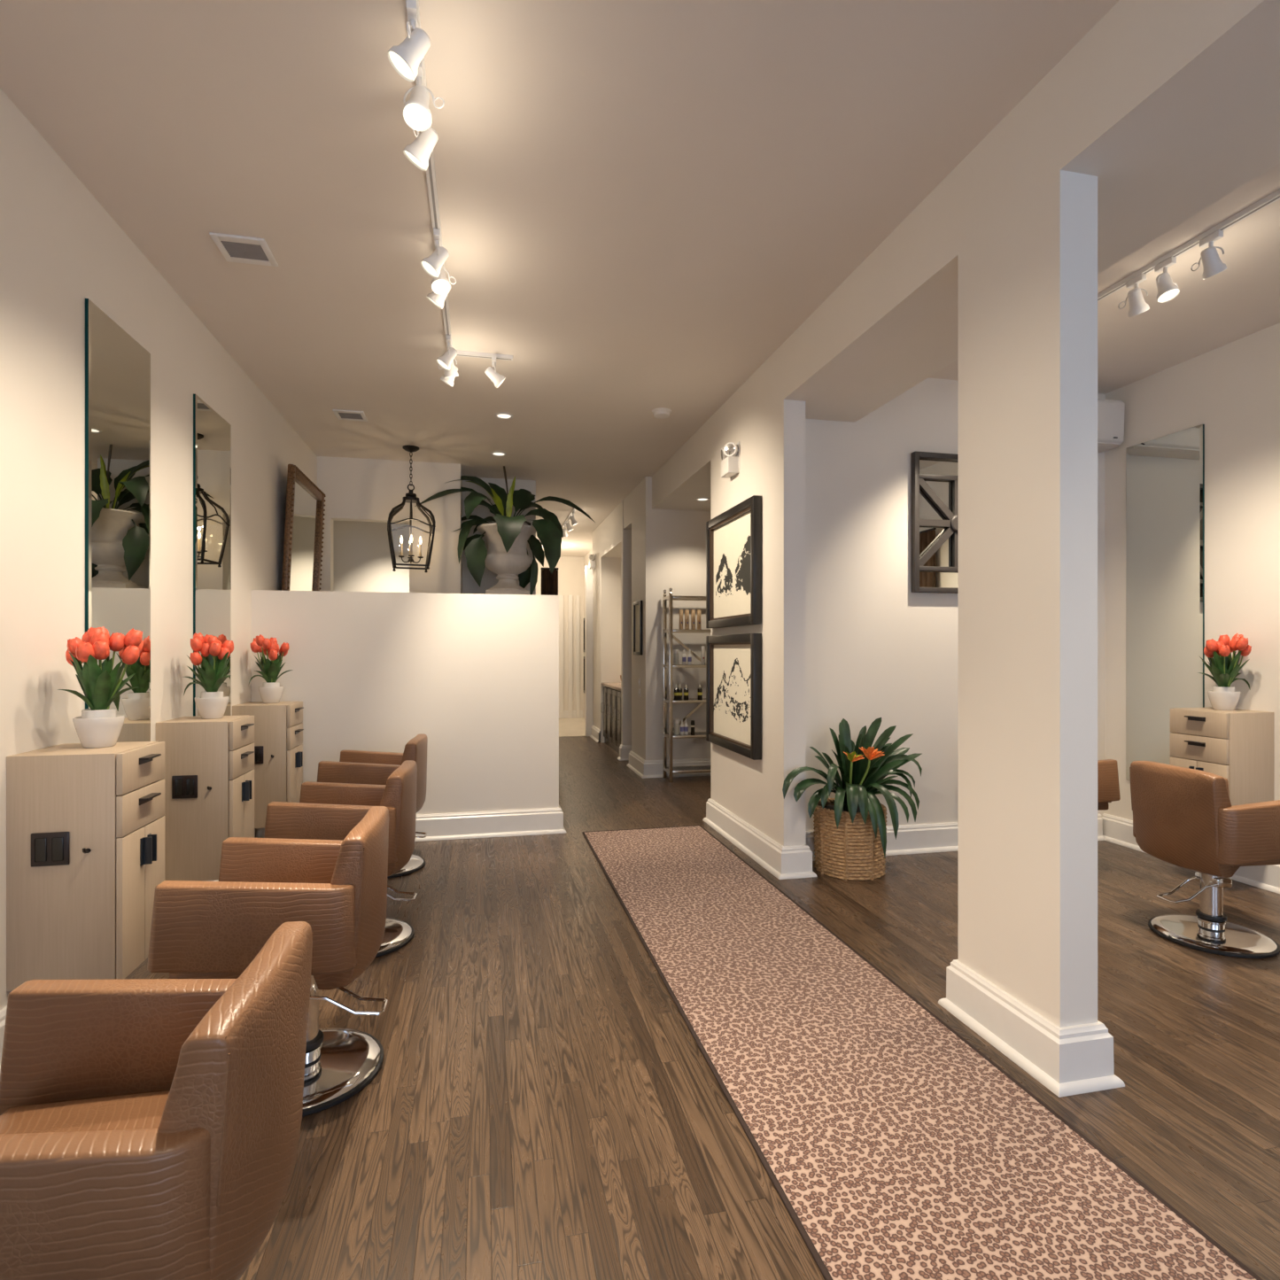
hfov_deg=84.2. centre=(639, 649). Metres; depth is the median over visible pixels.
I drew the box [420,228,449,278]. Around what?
track spotlight
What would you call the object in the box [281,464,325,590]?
framed mirror
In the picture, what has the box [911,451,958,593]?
mirror
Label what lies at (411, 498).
hanging lantern
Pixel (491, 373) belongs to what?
track spotlight
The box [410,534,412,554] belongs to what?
candle
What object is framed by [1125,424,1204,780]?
wall mirror
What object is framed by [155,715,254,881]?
cabinet
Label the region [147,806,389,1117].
salon chair
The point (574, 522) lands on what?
track spotlight
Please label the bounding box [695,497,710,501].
recessed light
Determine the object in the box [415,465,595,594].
plant
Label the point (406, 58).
track spotlight
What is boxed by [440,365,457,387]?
track spotlight
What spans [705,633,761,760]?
framed print
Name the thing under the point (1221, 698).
pot
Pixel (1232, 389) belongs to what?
wall
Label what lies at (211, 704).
pot
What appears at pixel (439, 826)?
baseboard
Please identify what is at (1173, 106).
beam
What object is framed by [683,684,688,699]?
bottle
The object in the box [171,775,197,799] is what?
outlet plate
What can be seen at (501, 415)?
recessed light
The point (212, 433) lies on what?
wall mirror
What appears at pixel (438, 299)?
track spotlight
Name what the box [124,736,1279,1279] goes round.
floor
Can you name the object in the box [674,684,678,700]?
bottle
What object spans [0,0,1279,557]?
ceiling
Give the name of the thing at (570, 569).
wall
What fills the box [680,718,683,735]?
bottle
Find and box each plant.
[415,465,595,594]
[782,717,922,857]
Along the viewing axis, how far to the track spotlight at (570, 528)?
10.09 m
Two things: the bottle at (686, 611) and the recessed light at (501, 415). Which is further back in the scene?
the bottle at (686, 611)
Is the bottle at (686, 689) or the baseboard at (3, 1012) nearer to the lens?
the baseboard at (3, 1012)
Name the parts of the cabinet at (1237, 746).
door, handle, handle, drawer, drawer, door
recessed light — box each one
[490,451,506,456]
[494,412,513,418]
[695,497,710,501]
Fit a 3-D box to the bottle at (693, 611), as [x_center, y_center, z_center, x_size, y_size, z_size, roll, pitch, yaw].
[0.572,-0.317,7.604,0.044,0.217,0.046,0,0,-13]
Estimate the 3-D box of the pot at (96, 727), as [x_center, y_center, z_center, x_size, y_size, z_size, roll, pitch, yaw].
[-2.029,0.294,2.659,0.156,0.140,0.156,0,0,-13]
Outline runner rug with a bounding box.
[582,825,1262,1279]
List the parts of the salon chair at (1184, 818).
armrest, backrest, foot pump lever, post, plate, armrest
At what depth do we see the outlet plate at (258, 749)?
4.61 m
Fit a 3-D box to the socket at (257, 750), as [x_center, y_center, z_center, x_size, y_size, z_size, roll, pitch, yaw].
[-2.508,0.688,4.599,0.085,0.081,0.003,0,0,-13]
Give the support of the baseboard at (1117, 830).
attached to the wall at (1232, 389)
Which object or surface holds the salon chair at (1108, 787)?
on the floor
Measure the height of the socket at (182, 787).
0.081 m
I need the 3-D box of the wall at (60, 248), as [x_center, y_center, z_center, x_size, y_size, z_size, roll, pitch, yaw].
[-2.136,-0.245,2.031,0.120,3.290,10.290,0,0,-13]
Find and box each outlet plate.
[31,831,69,867]
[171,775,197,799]
[254,745,263,763]
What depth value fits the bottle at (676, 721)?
7.54 m
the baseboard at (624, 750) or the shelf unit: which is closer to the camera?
the shelf unit
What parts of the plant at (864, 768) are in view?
flower stem, flower stem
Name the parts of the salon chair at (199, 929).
armrest, armrest, post, plate, foot pump lever, backrest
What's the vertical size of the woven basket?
0.418 m
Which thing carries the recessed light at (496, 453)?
in the ceiling
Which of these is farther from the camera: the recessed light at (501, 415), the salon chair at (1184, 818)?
the recessed light at (501, 415)
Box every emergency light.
[588,553,596,569]
[720,441,739,478]
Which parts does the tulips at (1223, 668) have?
tulip stem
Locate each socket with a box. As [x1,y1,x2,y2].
[34,837,63,861]
[174,778,193,795]
[255,748,260,761]
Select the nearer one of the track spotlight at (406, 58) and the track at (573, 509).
the track spotlight at (406, 58)
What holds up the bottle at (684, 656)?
on the shelf unit
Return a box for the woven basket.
[813,798,887,880]
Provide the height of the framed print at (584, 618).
0.690 m
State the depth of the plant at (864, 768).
4.40 m
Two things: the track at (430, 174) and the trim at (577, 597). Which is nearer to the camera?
the track at (430, 174)
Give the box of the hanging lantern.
[387,444,435,572]
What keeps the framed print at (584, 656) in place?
attached to the wall at (570, 569)
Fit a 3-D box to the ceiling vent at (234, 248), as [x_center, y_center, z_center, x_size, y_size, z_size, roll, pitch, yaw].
[-1.864,-1.884,3.346,0.230,0.012,0.230,0,0,-13]
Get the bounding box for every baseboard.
[0,828,255,1070]
[257,805,566,841]
[589,724,600,742]
[617,744,631,760]
[626,750,710,778]
[702,798,1104,879]
[938,959,1124,1097]
[1101,813,1279,893]
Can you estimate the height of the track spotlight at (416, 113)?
0.187 m
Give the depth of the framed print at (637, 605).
8.07 m
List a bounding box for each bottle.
[673,649,679,665]
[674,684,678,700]
[674,719,679,735]
[677,684,682,699]
[679,609,682,629]
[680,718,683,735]
[682,648,686,665]
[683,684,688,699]
[683,718,688,734]
[684,609,689,629]
[687,649,691,665]
[690,609,695,629]
[690,720,694,734]
[697,609,700,629]
[698,684,702,699]
[700,645,705,665]
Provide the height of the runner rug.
0.011 m
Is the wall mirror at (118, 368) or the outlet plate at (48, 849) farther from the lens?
the wall mirror at (118, 368)
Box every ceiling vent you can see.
[209,232,278,266]
[332,409,367,421]
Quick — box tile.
[558,717,585,736]
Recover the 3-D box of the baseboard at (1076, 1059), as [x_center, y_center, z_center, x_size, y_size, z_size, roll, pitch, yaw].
[1.366,1.308,2.536,0.249,0.185,0.604,0,0,-13]
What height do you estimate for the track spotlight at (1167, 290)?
0.185 m
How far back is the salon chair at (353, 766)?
4.38 m
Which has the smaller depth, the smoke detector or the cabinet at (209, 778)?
the cabinet at (209, 778)
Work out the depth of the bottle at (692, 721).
7.59 m
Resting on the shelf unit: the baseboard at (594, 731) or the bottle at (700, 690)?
the bottle at (700, 690)
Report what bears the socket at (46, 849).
attached to the cabinet at (85, 827)
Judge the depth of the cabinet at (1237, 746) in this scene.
4.11 m
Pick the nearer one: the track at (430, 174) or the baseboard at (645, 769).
the track at (430, 174)
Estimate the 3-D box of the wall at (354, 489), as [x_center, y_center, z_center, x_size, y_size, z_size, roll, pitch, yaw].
[-3.180,-0.245,7.822,2.380,3.290,1.750,0,0,-13]
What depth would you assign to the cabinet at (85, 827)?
2.46 m
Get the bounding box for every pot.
[72,707,124,748]
[194,690,229,719]
[258,682,284,703]
[1207,686,1241,710]
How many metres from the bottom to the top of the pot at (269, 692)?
0.140 m
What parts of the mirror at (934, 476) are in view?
rail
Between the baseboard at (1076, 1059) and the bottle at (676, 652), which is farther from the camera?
the bottle at (676, 652)
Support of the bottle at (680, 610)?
on the shelf unit
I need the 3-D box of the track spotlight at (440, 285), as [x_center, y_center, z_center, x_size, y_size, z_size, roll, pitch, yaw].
[-0.936,-1.774,3.338,0.098,0.188,0.118,0,0,9]
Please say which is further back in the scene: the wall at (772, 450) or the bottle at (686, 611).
the bottle at (686, 611)
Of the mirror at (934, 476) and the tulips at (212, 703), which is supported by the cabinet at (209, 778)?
the tulips at (212, 703)
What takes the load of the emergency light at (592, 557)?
attached to the wall at (642, 551)
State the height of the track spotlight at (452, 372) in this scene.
0.187 m
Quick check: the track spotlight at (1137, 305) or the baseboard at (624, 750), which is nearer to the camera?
the track spotlight at (1137, 305)
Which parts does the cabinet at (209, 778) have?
door, drawer, drawer, pull, handle, handle, door, pull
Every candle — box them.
[400,535,403,555]
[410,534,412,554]
[418,536,421,556]
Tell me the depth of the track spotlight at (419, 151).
2.44 m
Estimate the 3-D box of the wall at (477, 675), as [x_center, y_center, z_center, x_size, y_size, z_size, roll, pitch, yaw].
[-1.713,0.492,5.377,2.155,1.815,0.360,0,0,-13]
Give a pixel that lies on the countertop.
(616, 686)
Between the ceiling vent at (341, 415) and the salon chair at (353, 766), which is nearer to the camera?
the salon chair at (353, 766)
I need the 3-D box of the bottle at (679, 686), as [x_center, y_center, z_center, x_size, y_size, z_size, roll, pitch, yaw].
[0.425,0.459,7.572,0.051,0.166,0.051,0,0,-13]
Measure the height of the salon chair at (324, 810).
0.837 m
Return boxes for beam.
[651,0,1279,511]
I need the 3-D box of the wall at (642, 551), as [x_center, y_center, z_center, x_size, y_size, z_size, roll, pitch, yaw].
[0.603,-0.245,9.819,1.970,3.290,3.810,0,0,-13]
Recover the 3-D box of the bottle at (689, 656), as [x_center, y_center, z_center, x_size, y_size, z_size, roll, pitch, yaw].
[0.532,0.081,7.596,0.043,0.172,0.043,0,0,-13]
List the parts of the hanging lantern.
chain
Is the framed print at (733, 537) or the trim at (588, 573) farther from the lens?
the trim at (588, 573)
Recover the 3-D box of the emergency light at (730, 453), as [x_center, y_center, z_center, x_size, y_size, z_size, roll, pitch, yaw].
[0.660,-1.387,5.192,0.118,0.225,0.227,0,0,-5]
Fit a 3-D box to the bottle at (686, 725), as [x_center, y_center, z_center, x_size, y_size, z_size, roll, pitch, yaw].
[0.493,0.826,7.587,0.043,0.172,0.043,0,0,-13]
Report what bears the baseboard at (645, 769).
attached to the wall at (642, 551)
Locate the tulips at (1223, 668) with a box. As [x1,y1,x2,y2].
[1197,633,1251,710]
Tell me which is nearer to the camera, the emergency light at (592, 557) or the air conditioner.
the air conditioner
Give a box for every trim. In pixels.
[558,595,563,718]
[563,709,582,718]
[568,595,572,718]
[575,595,580,717]
[584,565,592,736]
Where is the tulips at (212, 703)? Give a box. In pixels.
[183,632,233,719]
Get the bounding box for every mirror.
[85,298,150,742]
[193,393,231,716]
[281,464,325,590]
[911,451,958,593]
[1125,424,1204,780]
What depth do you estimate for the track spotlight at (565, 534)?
10.59 m
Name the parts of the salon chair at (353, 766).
armrest, armrest, plate, backrest, foot pump lever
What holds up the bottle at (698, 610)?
on the shelf unit
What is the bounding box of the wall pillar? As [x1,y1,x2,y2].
[958,170,1097,1027]
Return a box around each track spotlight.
[387,0,430,81]
[402,59,444,131]
[403,126,438,170]
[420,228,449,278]
[426,264,451,309]
[431,248,456,294]
[436,334,457,370]
[438,345,458,377]
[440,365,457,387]
[484,355,505,387]
[562,524,567,536]
[566,518,573,531]
[569,511,577,526]
[1117,273,1149,317]
[1154,256,1179,302]
[1190,229,1227,279]
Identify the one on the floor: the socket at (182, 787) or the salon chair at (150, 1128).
the salon chair at (150, 1128)
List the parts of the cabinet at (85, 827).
door, drawer, drawer, pull, handle, handle, pull, door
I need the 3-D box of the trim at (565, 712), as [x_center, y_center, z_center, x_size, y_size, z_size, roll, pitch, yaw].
[-1.858,1.320,14.328,1.420,0.160,0.020,0,0,-13]
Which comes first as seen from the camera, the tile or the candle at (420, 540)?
the candle at (420, 540)
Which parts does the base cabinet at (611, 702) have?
panel, door, panel, door, door, panel, door, panel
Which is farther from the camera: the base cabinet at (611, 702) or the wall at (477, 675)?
the base cabinet at (611, 702)
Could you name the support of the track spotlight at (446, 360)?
hanging from the track at (430, 174)
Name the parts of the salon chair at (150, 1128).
seat, armrest, armrest, backrest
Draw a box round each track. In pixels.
[405,0,512,360]
[561,507,575,527]
[1097,188,1279,302]
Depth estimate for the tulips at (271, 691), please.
4.78 m
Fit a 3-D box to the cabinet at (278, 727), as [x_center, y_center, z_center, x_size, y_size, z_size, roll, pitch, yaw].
[-2.487,0.765,4.773,0.382,0.800,0.377,0,0,-13]
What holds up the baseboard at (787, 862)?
attached to the wall at (876, 647)
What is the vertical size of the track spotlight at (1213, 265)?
0.189 m
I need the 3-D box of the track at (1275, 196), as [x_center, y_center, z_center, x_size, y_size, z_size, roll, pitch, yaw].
[2.798,-1.878,2.208,0.034,0.024,5.100,0,0,-13]
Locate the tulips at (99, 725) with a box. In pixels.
[56,626,143,748]
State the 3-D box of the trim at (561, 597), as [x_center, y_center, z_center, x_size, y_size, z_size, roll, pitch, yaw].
[-1.602,0.150,14.374,0.100,2.500,0.040,0,0,-13]
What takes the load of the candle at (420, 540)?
on the hanging lantern
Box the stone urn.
[476,523,536,594]
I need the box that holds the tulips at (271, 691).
[248,634,292,703]
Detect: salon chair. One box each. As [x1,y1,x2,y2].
[0,921,312,1279]
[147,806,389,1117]
[263,760,417,957]
[317,733,427,878]
[1097,759,1120,810]
[1129,760,1279,958]
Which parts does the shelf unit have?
post, post, shelf rail, shelf rail, shelf rail, shelf rail, glass shelf, shelf rail, shelf rail, glass shelf, glass shelf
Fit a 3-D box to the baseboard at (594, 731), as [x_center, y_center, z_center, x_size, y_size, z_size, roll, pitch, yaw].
[-0.698,1.308,11.010,0.052,0.185,0.800,0,0,-13]
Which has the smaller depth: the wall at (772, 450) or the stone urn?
the wall at (772, 450)
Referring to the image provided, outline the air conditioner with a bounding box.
[1097,398,1124,452]
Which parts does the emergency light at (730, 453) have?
plate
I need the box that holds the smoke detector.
[651,407,671,418]
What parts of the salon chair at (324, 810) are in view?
armrest, armrest, plate, backrest, foot pump lever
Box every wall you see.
[0,87,317,1009]
[251,589,558,837]
[317,456,461,593]
[461,474,535,594]
[535,549,592,717]
[592,476,710,760]
[710,399,805,846]
[805,377,1104,830]
[1104,322,1279,820]
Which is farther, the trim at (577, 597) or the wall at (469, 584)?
the trim at (577, 597)
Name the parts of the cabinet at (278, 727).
door, drawer, drawer, pull, handle, door, pull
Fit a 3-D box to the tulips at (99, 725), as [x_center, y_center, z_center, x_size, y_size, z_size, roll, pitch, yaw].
[-2.024,0.139,2.673,0.242,0.451,0.250,0,0,-29]
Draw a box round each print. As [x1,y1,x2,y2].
[583,618,584,651]
[583,656,584,692]
[633,600,642,655]
[705,495,761,628]
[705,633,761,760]
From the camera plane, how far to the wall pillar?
2.39 m
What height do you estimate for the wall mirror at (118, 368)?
2.362 m
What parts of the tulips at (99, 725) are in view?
tulip stem, tulip stem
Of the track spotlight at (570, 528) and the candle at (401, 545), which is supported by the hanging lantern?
the candle at (401, 545)
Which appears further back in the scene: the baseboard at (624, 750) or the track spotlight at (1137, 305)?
the baseboard at (624, 750)
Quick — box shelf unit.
[662,587,710,782]
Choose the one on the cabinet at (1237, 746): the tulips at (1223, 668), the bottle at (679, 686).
the tulips at (1223, 668)
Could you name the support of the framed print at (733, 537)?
attached to the wall at (772, 450)
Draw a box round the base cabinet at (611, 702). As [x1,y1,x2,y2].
[600,686,620,753]
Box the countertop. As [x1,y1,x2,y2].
[601,682,620,690]

